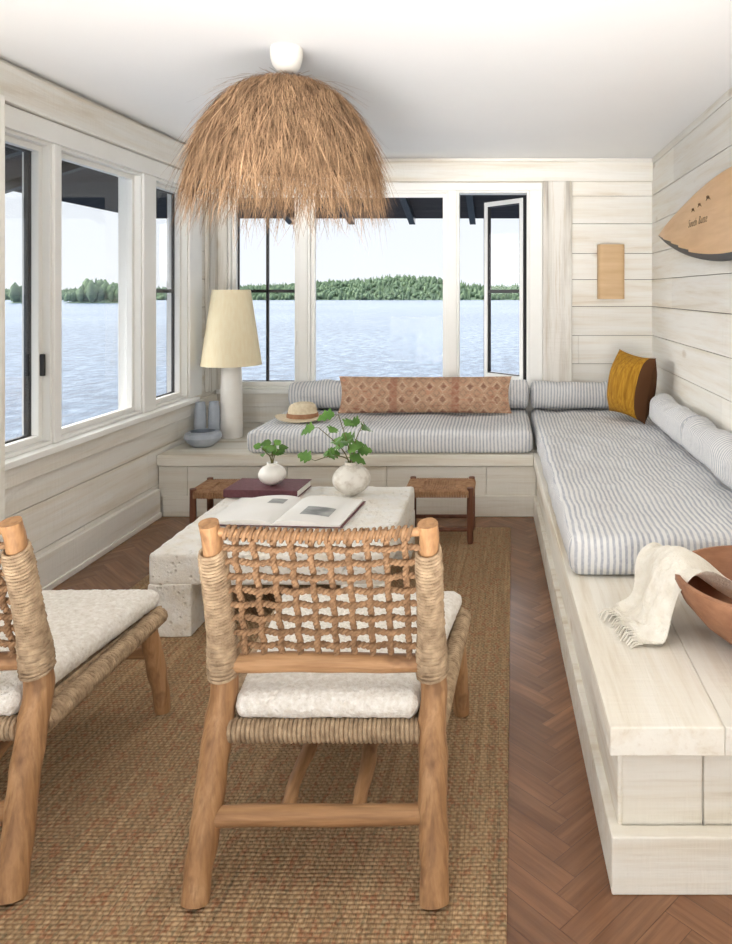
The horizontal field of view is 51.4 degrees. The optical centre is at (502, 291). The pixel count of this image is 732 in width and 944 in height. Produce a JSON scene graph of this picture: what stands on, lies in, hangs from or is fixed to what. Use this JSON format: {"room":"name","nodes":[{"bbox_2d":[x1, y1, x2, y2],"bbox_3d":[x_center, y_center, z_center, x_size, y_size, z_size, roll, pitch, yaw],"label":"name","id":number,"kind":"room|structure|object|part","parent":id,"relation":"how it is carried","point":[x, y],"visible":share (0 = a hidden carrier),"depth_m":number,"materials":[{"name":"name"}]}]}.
{"room":"sunroom","nodes":[
{"label":"sunroom","id":0,"kind":"room"},
{"bbox_2d":[0,58,213,556],"bbox_3d":[-2.150,0.190,2.980,0.140,2.320,4.760,0,0,0],"label":"wall","id":1,"kind":"structure","parent":0,"point":[55,506],"depth_m":3.77,"materials":[{"name":"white wood"}]},
{"bbox_2d":[0,94,4,579],"bbox_3d":[-2.035,0.282,2.850,0.090,2.135,0.220,0,0,0],"label":"trim","id":2,"kind":"structure","parent":1,"relation":"attached to","point":[2,97],"depth_m":2.94,"materials":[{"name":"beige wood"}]},
{"bbox_2d":[5,128,51,458],"bbox_3d":[-2.145,0.007,3.197,0.130,1.385,0.435,0,0,0],"label":"window","id":3,"kind":"structure","parent":1,"relation":"in","point":[36,153],"depth_m":3.37,"materials":[{"name":"white paint"}]},
{"bbox_3d":[-2.169,0.007,3.197,0.022,1.351,0.401,0,0,0],"label":"screen frame","id":4,"kind":"part","parent":3,"relation":"part of","materials":[{"name":"brown metal"}]},
{"bbox_2d":[52,144,61,443],"bbox_3d":[-2.139,0.007,3.442,0.142,1.385,0.055,0,0,0],"label":"trim","id":5,"kind":"structure","parent":1,"relation":"attached to","point":[56,149],"depth_m":3.43,"materials":[{"name":"white paint"}]},
{"bbox_2d":[5,489,161,589],"bbox_3d":[-2.062,1.265,2.520,0.035,0.170,3.840,0,0,0],"label":"baseboard","id":6,"kind":"structure","parent":1,"relation":"attached to","point":[64,560],"depth_m":3.73,"materials":[{"name":"white wood"}]},
{"bbox_2d":[62,147,141,439],"bbox_3d":[-2.145,0.007,3.868,0.130,1.385,0.795,0,0,0],"label":"window","id":7,"kind":"structure","parent":1,"relation":"in","point":[129,181],"depth_m":4.25,"materials":[{"name":"white paint"}]},
{"bbox_2d":[5,397,199,470],"bbox_3d":[-2.067,0.715,3.955,0.085,0.030,1.990,0,0,0],"label":"trim","id":8,"kind":"structure","parent":1,"relation":"attached to","point":[33,455],"depth_m":3.65,"materials":[{"name":"white paint"}]},
{"bbox_2d":[0,61,207,176],"bbox_3d":[-2.060,-0.863,2.980,0.040,0.155,4.760,0,0,0],"label":"trim","id":9,"kind":"structure","parent":1,"relation":"attached to","point":[21,90],"depth_m":3.58,"materials":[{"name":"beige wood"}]},
{"bbox_2d":[5,104,216,195],"bbox_3d":[-2.070,-0.733,4.160,0.020,0.095,2.360,0,0,0],"label":"trim","id":10,"kind":"structure","parent":1,"relation":"attached to","point":[18,120],"depth_m":3.63,"materials":[{"name":"white paint"}]},
{"bbox_2d":[5,393,216,489],"bbox_3d":[-2.069,0.775,4.150,0.022,0.090,2.380,0,0,0],"label":"trim","id":11,"kind":"structure","parent":1,"relation":"attached to","point":[15,476],"depth_m":3.71,"materials":[{"name":"white wood"}]},
{"bbox_2d":[142,173,155,412],"bbox_3d":[-2.139,0.007,4.340,0.142,1.385,0.150,0,0,0],"label":"trim","id":12,"kind":"structure","parent":1,"relation":"attached to","point":[148,181],"depth_m":4.32,"materials":[{"name":"white paint"}]},
{"bbox_2d":[156,178,187,407],"bbox_3d":[-2.145,0.007,4.650,0.130,1.385,0.470,0,0,0],"label":"window","id":13,"kind":"structure","parent":1,"relation":"in","point":[177,244],"depth_m":4.86,"materials":[{"name":"white paint"}]},
{"bbox_3d":[-2.167,0.007,4.650,0.017,1.351,0.438,0,0,0],"label":"screen frame","id":14,"kind":"part","parent":13,"relation":"part of","materials":[{"name":"brown metal"}]},
{"bbox_2d":[188,191,201,397],"bbox_3d":[-2.072,0.007,4.982,0.015,1.385,0.195,0,0,0],"label":"trim","id":15,"kind":"structure","parent":1,"relation":"attached to","point":[195,242],"depth_m":4.95,"materials":[{"name":"white paint"}]},
{"bbox_2d":[205,194,217,391],"bbox_3d":[-2.065,0.007,5.245,0.030,1.385,0.170,0,0,0],"label":"trim","id":16,"kind":"structure","parent":1,"relation":"attached to","point":[211,250],"depth_m":5.19,"materials":[{"name":"white wood"}]},
{"bbox_2d":[0,0,731,157],"bbox_3d":[-0.500,-1.030,1.750,3.440,0.120,7.500,0,0,0],"label":"ceiling","id":17,"kind":"structure","parent":0,"point":[435,78],"depth_m":3.10,"materials":[{"name":"paint"}]},
{"bbox_2d":[161,43,396,248],"bbox_3d":[-0.864,-0.555,2.937,0.892,0.827,0.903,0,0,-22],"label":"pendant lamp","id":18,"kind":"object","parent":17,"relation":"hanging from","point":[289,128],"visible":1,"depth_m":2.69,"materials":[{"name":"brown wicker"}]},
{"bbox_2d":[52,515,731,943],"bbox_3d":[-0.500,1.400,1.750,3.440,0.100,7.500,0,0,0],"label":"floor","id":19,"kind":"structure","parent":0,"point":[559,890],"depth_m":1.94,"materials":[{"name":"brown wood"}]},
{"bbox_2d":[0,527,510,943],"bbox_3d":[-0.838,1.345,2.570,1.720,0.010,3.320,0,0,1],"label":"area rug","id":20,"kind":"object","parent":19,"relation":"on","point":[118,780],"visible":0.44,"depth_m":1.85,"materials":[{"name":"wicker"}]},
{"bbox_2d":[0,516,170,904],"bbox_3d":[-1.361,0.923,1.991,0.631,0.828,0.790,0,0,-2],"label":"lounge chair","id":21,"kind":"object","parent":20,"relation":"on","point":[57,646],"visible":1,"depth_m":1.74,"materials":[{"name":"brown wood"}]},
{"bbox_3d":[-1.355,0.872,1.748,0.495,0.049,0.050,0,0,-2],"label":"rail","id":22,"kind":"part","parent":21,"relation":"part of","materials":[{"name":"brown wood"}]},
{"bbox_3d":[-1.353,1.022,1.730,0.455,0.056,0.056,0,0,-2],"label":"seat rail","id":23,"kind":"part","parent":21,"relation":"part of","materials":[{"name":"wicker"}]},
{"bbox_3d":[-1.098,0.923,1.698,0.071,0.829,0.191,0,0,-7],"label":"leg","id":24,"kind":"part","parent":21,"relation":"part of","materials":[{"name":"brown wood"}]},
{"bbox_2d":[0,589,158,715],"bbox_3d":[-1.361,0.962,2.035,0.569,0.080,0.634,0,0,-2],"label":"seat cushion","id":25,"kind":"object","parent":21,"relation":"on","point":[91,630],"depth_m":2.04,"materials":[{"name":"white fabric"}]},
{"bbox_3d":[-1.361,1.012,2.025,0.550,0.020,0.576,0,0,-2],"label":"woven seat","id":26,"kind":"part","parent":21,"relation":"part of","materials":[{"name":"wicker"}]},
{"bbox_3d":[-1.092,1.024,2.051,0.056,0.069,0.582,0,0,2],"label":"seat rail","id":27,"kind":"part","parent":21,"relation":"part of","materials":[{"name":"wicker"}]},
{"bbox_3d":[-1.098,1.166,2.325,0.059,0.342,0.133,0,0,12],"label":"leg","id":28,"kind":"part","parent":21,"relation":"part of","materials":[{"name":"brown wood"}]},
{"bbox_2d":[189,477,239,523],"bbox_3d":[-1.475,1.189,4.030,0.374,0.297,0.278,0,0,0],"label":"footstool","id":29,"kind":"object","parent":20,"relation":"on","point":[210,489],"visible":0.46,"depth_m":3.92,"materials":[{"name":"brown wood"}]},
{"bbox_3d":[-1.640,1.189,3.915,0.036,0.297,0.036,0,0,0],"label":"leg","id":30,"kind":"part","parent":29,"relation":"part of","materials":[{"name":"brown wood"}]},
{"bbox_3d":[-1.640,1.189,4.145,0.036,0.297,0.036,0,0,0],"label":"leg","id":31,"kind":"part","parent":29,"relation":"part of","materials":[{"name":"brown wood"}]},
{"bbox_3d":[-1.475,1.067,4.030,0.374,0.044,0.278,0,0,0],"label":"woven seat","id":32,"kind":"part","parent":29,"relation":"part of","materials":[{"name":"brown wicker"}]},
{"bbox_2d":[148,486,414,636],"bbox_3d":[-0.920,1.175,3.370,0.922,0.326,1.008,0,0,0],"label":"coffee table","id":33,"kind":"object","parent":20,"relation":"on","point":[173,567],"visible":0.39,"depth_m":2.88,"materials":[{"name":"stone"}]},
{"bbox_3d":[-1.295,1.235,2.954,0.173,0.205,0.174,0,0,0],"label":"leg","id":34,"kind":"part","parent":33,"relation":"part of","materials":[{"name":"stone"}]},
{"bbox_2d":[223,478,311,497],"bbox_3d":[-1.185,0.991,3.742,0.370,0.038,0.230,0,0,3],"label":"closed book","id":35,"kind":"object","parent":33,"relation":"on","point":[244,487],"visible":0.8,"depth_m":3.66,"materials":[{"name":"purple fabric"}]},
{"bbox_2d":[258,461,285,484],"bbox_3d":[-1.165,0.916,3.735,0.136,0.111,0.136,0,0,0],"label":"ceramic vase","id":36,"kind":"object","parent":35,"relation":"on","point":[274,473],"visible":1,"depth_m":3.69,"materials":[{"name":"white ceramic"}]},
{"bbox_2d":[253,439,288,462],"bbox_3d":[-1.174,0.813,3.746,0.138,0.140,0.129,0,0,37],"label":"leafy sprig","id":37,"kind":"object","parent":36,"relation":"in","point":[267,447],"visible":1,"depth_m":3.73,"materials":[{"name":"green plant"}]},
{"bbox_3d":[-1.178,0.822,3.735,0.099,0.122,0.025,0,0,0],"label":"stem","id":38,"kind":"part","parent":37,"relation":"part of","materials":[{"name":"green plant"}]},
{"bbox_2d":[211,495,365,527],"bbox_3d":[-0.985,0.996,3.385,0.620,0.027,0.400,0,0,4],"label":"open book","id":39,"kind":"object","parent":33,"relation":"on","point":[271,510],"visible":0.97,"depth_m":3.33,"materials":[{"name":"paper"}]},
{"bbox_2d":[267,499,287,503],"bbox_3d":[-1.061,0.984,3.486,0.075,0.003,0.070,0,0,4],"label":"picture","id":40,"kind":"object","parent":39,"relation":"on","point":[270,501],"depth_m":3.47},
{"bbox_2d":[300,506,335,516],"bbox_3d":[-0.832,0.988,3.334,0.132,0.011,0.120,0,0,4],"label":"picture","id":41,"kind":"object","parent":39,"relation":"on","point":[315,511],"depth_m":3.33},
{"bbox_2d":[332,460,370,495],"bbox_3d":[-0.755,0.928,3.690,0.188,0.164,0.188,0,0,0],"label":"ceramic vase","id":42,"kind":"object","parent":33,"relation":"on","point":[350,479],"visible":0.97,"depth_m":3.63,"materials":[{"name":"white ceramic"}]},
{"bbox_2d":[297,408,372,464],"bbox_3d":[-0.827,0.734,3.664,0.371,0.315,0.178,0,0,-11],"label":"leafy branch","id":43,"kind":"object","parent":42,"relation":"in","point":[340,442],"visible":0.94,"depth_m":3.69,"materials":[{"name":"green plant"}]},
{"bbox_3d":[-0.819,0.749,3.675,0.250,0.284,0.075,0,0,0],"label":"stem","id":44,"kind":"part","parent":43,"relation":"part of","materials":[{"name":"green plant"}]},
{"bbox_3d":[-0.546,1.235,2.954,0.173,0.205,0.174,0,0,0],"label":"leg","id":45,"kind":"part","parent":33,"relation":"part of","materials":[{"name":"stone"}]},
{"bbox_3d":[-0.546,1.235,3.787,0.173,0.205,0.174,0,0,0],"label":"leg","id":46,"kind":"part","parent":33,"relation":"part of","materials":[{"name":"stone"}]},
{"bbox_2d":[180,517,470,909],"bbox_3d":[-0.414,0.923,1.986,0.631,0.828,0.790,0,0,0],"label":"lounge chair","id":47,"kind":"object","parent":20,"relation":"on","point":[369,667],"visible":1,"depth_m":1.70,"materials":[{"name":"brown wood"}]},
{"bbox_3d":[-0.665,0.923,1.686,0.073,0.829,0.188,0,0,4],"label":"leg","id":48,"kind":"part","parent":47,"relation":"part of","materials":[{"name":"brown wood"}]},
{"bbox_3d":[-0.682,1.024,2.039,0.056,0.069,0.582,0,0,-4],"label":"seat rail","id":49,"kind":"part","parent":47,"relation":"part of","materials":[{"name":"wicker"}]},
{"bbox_3d":[-0.413,0.540,1.656,0.482,0.032,0.020,0,0,0],"label":"rail","id":50,"kind":"part","parent":47,"relation":"part of","materials":[{"name":"brown wood"}]},
{"bbox_3d":[-0.413,1.022,1.725,0.455,0.056,0.056,0,0,0],"label":"seat rail","id":51,"kind":"part","parent":47,"relation":"part of","materials":[{"name":"wicker"}]},
{"bbox_3d":[-0.414,0.872,1.744,0.495,0.049,0.050,0,0,0],"label":"rail","id":52,"kind":"part","parent":47,"relation":"part of","materials":[{"name":"brown wood"}]},
{"bbox_3d":[-0.413,1.012,2.020,0.550,0.020,0.576,0,0,0],"label":"woven seat","id":53,"kind":"part","parent":47,"relation":"part of","materials":[{"name":"wicker"}]},
{"bbox_2d":[236,591,461,717],"bbox_3d":[-0.413,0.962,2.030,0.569,0.080,0.634,0,0,0],"label":"seat cushion","id":54,"kind":"object","parent":47,"relation":"on","point":[284,694],"depth_m":1.76,"materials":[{"name":"white fabric"}]},
{"bbox_3d":[-0.159,0.923,1.686,0.071,0.829,0.191,0,0,-6],"label":"leg","id":55,"kind":"part","parent":47,"relation":"part of","materials":[{"name":"brown wood"}]},
{"bbox_3d":[-0.143,1.024,2.039,0.056,0.069,0.582,0,0,4],"label":"seat rail","id":56,"kind":"part","parent":47,"relation":"part of","materials":[{"name":"wicker"}]},
{"bbox_3d":[-0.143,1.166,2.314,0.059,0.342,0.133,0,0,14],"label":"leg","id":57,"kind":"part","parent":47,"relation":"part of","materials":[{"name":"brown wood"}]},
{"bbox_2d":[406,476,475,543],"bbox_3d":[-0.340,1.189,4.050,0.374,0.297,0.278,0,0,0],"label":"footstool","id":58,"kind":"object","parent":20,"relation":"on","point":[424,487],"visible":0.88,"depth_m":3.96,"materials":[{"name":"brown wood"}]},
{"bbox_3d":[-0.505,1.189,4.165,0.036,0.297,0.036,0,0,0],"label":"leg","id":59,"kind":"part","parent":58,"relation":"part of","materials":[{"name":"brown wood"}]},
{"bbox_3d":[-0.340,1.067,4.050,0.374,0.044,0.278,0,0,0],"label":"woven seat","id":60,"kind":"part","parent":58,"relation":"part of","materials":[{"name":"brown wicker"}]},
{"bbox_3d":[-0.175,1.189,3.935,0.036,0.297,0.036,0,0,0],"label":"leg","id":61,"kind":"part","parent":58,"relation":"part of","materials":[{"name":"brown wood"}]},
{"bbox_3d":[-0.175,1.189,4.165,0.036,0.297,0.036,0,0,0],"label":"leg","id":62,"kind":"part","parent":58,"relation":"part of","materials":[{"name":"brown wood"}]},
{"bbox_2d":[157,427,536,516],"bbox_3d":[-0.936,1.165,4.899,2.283,0.370,0.917,0,0,0],"label":"bench","id":63,"kind":"object","parent":19,"relation":"on","point":[506,483],"visible":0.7,"depth_m":4.46,"materials":[{"name":"beige wood"}]},
{"bbox_2d":[194,401,206,428],"bbox_3d":[-2.005,0.854,4.900,0.078,0.250,0.078,0,0,0],"label":"ceramic vase","id":64,"kind":"object","parent":63,"relation":"on","point":[200,421],"visible":0.61,"depth_m":4.87,"materials":[{"name":"grey ceramic"}]},
{"bbox_2d":[184,428,221,447],"bbox_3d":[-1.905,0.930,4.700,0.230,0.098,0.230,0,0,0],"label":"ceramic bowl","id":65,"kind":"object","parent":63,"relation":"on","point":[204,437],"visible":1,"depth_m":4.63,"materials":[{"name":"grey ceramic"}]},
{"bbox_2d":[208,401,219,429],"bbox_3d":[-1.925,0.854,4.930,0.078,0.250,0.078,0,0,0],"label":"ceramic vase","id":66,"kind":"object","parent":63,"relation":"on","point":[214,408],"visible":0.69,"depth_m":4.90,"materials":[{"name":"grey ceramic"}]},
{"bbox_2d":[200,290,261,438],"bbox_3d":[-1.835,0.482,5.000,0.395,0.995,0.395,0,0,0],"label":"table lamp","id":67,"kind":"object","parent":63,"relation":"on","point":[231,342],"visible":0.98,"depth_m":4.89,"materials":[{"name":"beige fabric"}]},
{"bbox_3d":[-1.835,0.238,5.000,0.395,0.507,0.395,0,0,0],"label":"lamp shade","id":68,"kind":"part","parent":67,"relation":"part of","materials":[{"name":"beige fabric"}]},
{"bbox_3d":[-0.947,1.012,4.899,2.262,0.065,0.916,0,0,0],"label":"seat","id":69,"kind":"part","parent":63,"relation":"part of","materials":[{"name":"beige wood"}]},
{"bbox_3d":[-0.938,1.140,4.464,2.273,0.180,0.012,0,0,0],"label":"panel","id":70,"kind":"part","parent":63,"relation":"part of","materials":[{"name":"beige wood"}]},
{"bbox_2d":[247,408,532,452],"bbox_3d":[-0.687,0.901,4.900,1.744,0.156,0.884,0,0,0],"label":"seat cushion","id":71,"kind":"object","parent":63,"relation":"on","point":[392,432],"visible":0.84,"depth_m":4.48,"materials":[{"name":"grey fabric"}]},
{"bbox_2d":[275,401,321,422],"bbox_3d":[-1.300,0.770,4.800,0.348,0.108,0.299,0,0,0],"label":"straw hat","id":72,"kind":"object","parent":71,"relation":"on","point":[303,411],"visible":0.91,"depth_m":4.73,"materials":[{"name":"beige wicker"}]},
{"bbox_2d":[288,379,528,407],"bbox_3d":[-0.662,0.722,5.245,1.695,0.203,0.201,0,0,0],"label":"bolster","id":73,"kind":"object","parent":71,"relation":"on","point":[325,393],"visible":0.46,"depth_m":5.16,"materials":[{"name":"white fabric"}]},
{"bbox_2d":[338,376,511,412],"bbox_3d":[-0.530,0.699,5.031,1.181,0.246,0.149,0,0,2],"label":"lumbar pillow","id":74,"kind":"object","parent":71,"relation":"on","point":[359,394],"visible":1,"depth_m":4.99,"materials":[{"name":"fabric"}]},
{"bbox_2d":[531,429,731,894],"bbox_3d":[0.630,1.165,3.506,0.895,0.370,3.703,0,0,0],"label":"bench","id":75,"kind":"object","parent":19,"relation":"on","point":[654,724],"visible":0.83,"depth_m":1.72,"materials":[{"name":"beige wood"}]},
{"bbox_3d":[0.239,1.139,3.067,0.012,0.183,2.742,0,0,-1],"label":"panel","id":76,"kind":"part","parent":75,"relation":"part of","materials":[{"name":"beige wood"}]},
{"bbox_2d":[530,408,731,574],"bbox_3d":[0.634,0.897,3.936,0.884,0.164,2.824,0,0,0],"label":"seat cushion","id":77,"kind":"object","parent":75,"relation":"on","point":[619,484],"visible":0.88,"depth_m":3.10,"materials":[{"name":"white fabric"}]},
{"bbox_2d":[530,381,608,407],"bbox_3d":[0.526,0.721,5.247,0.668,0.204,0.197,0,0,0],"label":"bolster","id":78,"kind":"object","parent":77,"relation":"on","point":[543,394],"visible":0.76,"depth_m":5.16,"materials":[{"name":"white fabric"}]},
{"bbox_2d":[607,349,656,423],"bbox_3d":[0.834,0.606,4.798,0.310,0.447,0.330,0,0,3],"label":"throw pillow","id":79,"kind":"object","parent":77,"relation":"on","point":[632,380],"visible":0.94,"depth_m":4.66,"materials":[{"name":"yellow fabric"}]},
{"bbox_2d":[649,393,699,446],"bbox_3d":[0.985,0.723,4.197,0.168,0.200,0.845,0,0,0],"label":"bolster","id":80,"kind":"object","parent":77,"relation":"on","point":[665,412],"visible":0.73,"depth_m":4.11,"materials":[{"name":"white fabric"}]},
{"bbox_2d":[682,416,731,488],"bbox_3d":[0.984,0.724,3.164,0.165,0.198,1.208,0,0,0],"label":"bolster","id":81,"kind":"object","parent":77,"relation":"on","point":[710,445],"visible":1,"depth_m":3.32,"materials":[{"name":"grey fabric"}]},
{"bbox_3d":[0.671,1.139,1.705,0.806,0.183,0.010,0,0,0],"label":"panel","id":82,"kind":"part","parent":75,"relation":"part of","materials":[{"name":"beige wood"}]},
{"bbox_2d":[675,545,731,644],"bbox_3d":[0.755,0.888,2.090,0.540,0.182,0.540,0,0,0],"label":"wooden bowl","id":83,"kind":"object","parent":75,"relation":"on","point":[714,608],"visible":0.75,"depth_m":2.02,"materials":[{"name":"brown wood"}]},
{"bbox_2d":[598,542,731,648],"bbox_3d":[0.505,0.867,2.181,0.398,0.225,0.269,0,0,-15],"label":"throw blanket","id":84,"kind":"object","parent":83,"relation":"on","point":[646,614],"visible":0.98,"depth_m":2.13,"materials":[{"name":"white fabric"}]},
{"bbox_2d":[229,158,654,426],"bbox_3d":[-0.500,0.190,5.430,3.440,2.320,0.140,0,0,0],"label":"wall","id":85,"kind":"structure","parent":0,"point":[602,212],"depth_m":5.36,"materials":[{"name":"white wood"}]},
{"bbox_2d":[214,188,227,405],"bbox_3d":[-2.035,0.092,5.345,0.090,1.775,0.030,0,0,0],"label":"trim","id":86,"kind":"structure","parent":85,"relation":"attached to","point":[222,233],"depth_m":5.33,"materials":[{"name":"white wood"}]},
{"bbox_2d":[228,191,298,388],"bbox_3d":[-1.732,-0.018,5.425,0.515,1.435,0.130,0,0,0],"label":"window","id":87,"kind":"structure","parent":85,"relation":"in","point":[233,254],"depth_m":5.39,"materials":[{"name":"white paint"}]},
{"bbox_2d":[299,193,307,381],"bbox_3d":[-1.445,-0.018,5.419,0.060,1.435,0.142,0,0,0],"label":"trim","id":88,"kind":"structure","parent":85,"relation":"attached to","point":[303,237],"depth_m":5.35,"materials":[{"name":"white paint"}]},
{"bbox_2d":[216,389,529,393],"bbox_3d":[-0.880,0.715,5.350,2.360,0.030,0.080,0,0,0],"label":"trim","id":89,"kind":"structure","parent":85,"relation":"attached to","point":[244,391],"depth_m":5.31,"materials":[{"name":"white paint"}]},
{"bbox_2d":[308,191,447,380],"bbox_3d":[-0.905,-0.018,5.425,1.020,1.435,0.130,0,0,0],"label":"window","id":90,"kind":"structure","parent":85,"relation":"in","point":[398,194],"depth_m":5.39,"materials":[{"name":"white paint"}]},
{"bbox_2d":[228,183,541,189],"bbox_3d":[-0.880,-0.762,5.351,2.360,0.055,0.018,0,0,0],"label":"trim","id":91,"kind":"structure","parent":85,"relation":"attached to","point":[397,186],"depth_m":5.34,"materials":[{"name":"white paint"}]},
{"bbox_2d":[242,394,531,406],"bbox_3d":[-0.880,0.780,5.351,2.360,0.100,0.018,0,0,0],"label":"trim","id":92,"kind":"structure","parent":85,"relation":"attached to","point":[249,400],"depth_m":5.34,"materials":[{"name":"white wood"}]},
{"bbox_2d":[222,161,652,181],"bbox_3d":[-0.480,-0.868,5.343,3.120,0.145,0.035,0,0,0],"label":"trim","id":93,"kind":"structure","parent":85,"relation":"attached to","point":[402,171],"depth_m":5.33,"materials":[{"name":"white wood"}]},
{"bbox_2d":[448,190,456,376],"bbox_3d":[-0.365,-0.018,5.419,0.060,1.435,0.142,0,0,0],"label":"trim","id":94,"kind":"structure","parent":85,"relation":"attached to","point":[452,194],"depth_m":5.35,"materials":[{"name":"white paint"}]},
{"bbox_2d":[457,191,528,384],"bbox_3d":[-0.072,-0.018,5.600,0.525,1.435,0.481,0,0,0],"label":"window","id":95,"kind":"structure","parent":85,"relation":"in","point":[523,202],"depth_m":5.50,"materials":[{"name":"white paint"}]},
{"bbox_3d":[0.006,-0.018,5.659,0.020,1.366,0.431,0,0,-43],"label":"frame","id":96,"kind":"part","parent":95,"relation":"part of","materials":[{"name":"white paint"}]},
{"bbox_3d":[0.013,-0.018,5.666,0.032,1.385,0.450,0,0,-43],"label":"open sash","id":97,"kind":"part","parent":95,"relation":"part of","materials":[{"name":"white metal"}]},
{"bbox_2d":[529,190,541,388],"bbox_3d":[0.237,-0.018,5.401,0.095,1.435,0.118,0,0,0],"label":"trim","id":98,"kind":"structure","parent":85,"relation":"attached to","point":[535,196],"depth_m":5.34,"materials":[{"name":"white paint"}]},
{"bbox_2d":[542,181,571,409],"bbox_3d":[0.390,0.092,5.325,0.210,1.775,0.070,0,0,0],"label":"trim","id":99,"kind":"structure","parent":85,"relation":"attached to","point":[556,195],"depth_m":5.29,"materials":[{"name":"white wood"}]},
{"bbox_2d":[597,244,623,298],"bbox_3d":[0.775,-0.145,5.313,0.190,0.390,0.092,0,0,0],"label":"wall sconce","id":100,"kind":"object","parent":85,"relation":"attached to","point":[610,257],"visible":1,"depth_m":5.27,"materials":[{"name":"brown wood"}]},
{"bbox_2d":[652,87,731,432],"bbox_3d":[1.150,0.190,1.680,0.140,2.320,7.360,0,0,0],"label":"wall","id":101,"kind":"structure","parent":0,"point":[692,297],"depth_m":4.24,"materials":[{"name":"white wood"}]},
{"bbox_2d":[658,166,731,260],"bbox_3d":[1.046,-0.355,3.756,0.067,0.424,2.344,0,0,0],"label":"surfboard","id":102,"kind":"object","parent":101,"relation":"attached to","point":[701,228],"visible":1,"depth_m":3.69,"materials":[{"name":"brown wood"}]},
{"label":"outside","id":103,"kind":"structure","parent":0,"visible":0},
{"bbox_2d":[5,274,518,299],"bbox_3d":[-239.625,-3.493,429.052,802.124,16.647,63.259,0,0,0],"label":"shore","id":104,"kind":"structure","parent":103,"point":[404,287],"depth_m":416.62,"materials":[{"name":"green plant"}]},
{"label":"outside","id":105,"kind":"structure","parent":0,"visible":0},
{"bbox_2d":[5,300,518,439],"bbox_3d":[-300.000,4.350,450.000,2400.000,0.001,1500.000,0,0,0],"label":"lake water","id":106,"kind":"structure","parent":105,"point":[355,338],"depth_m":60.17,"materials":[{"name":"blue liquid"}]},
{"bbox_2d":[9,278,117,302],"bbox_3d":[-169.374,-0.819,300.075,50.310,10.537,23.851,0,0,0],"label":"wooded point","id":107,"kind":"structure","parent":106,"relation":"on","point":[101,291],"depth_m":290.78,"materials":[{"name":"green plant"}]},
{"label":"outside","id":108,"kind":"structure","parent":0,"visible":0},
{"bbox_2d":[5,147,525,224],"bbox_3d":[-0.525,-0.960,3.175,6.050,0.580,8.350,0,0,0],"label":"porch roof","id":109,"kind":"structure","parent":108,"point":[81,185],"depth_m":6.73,"materials":[{"name":"brown metal"}]}
]}

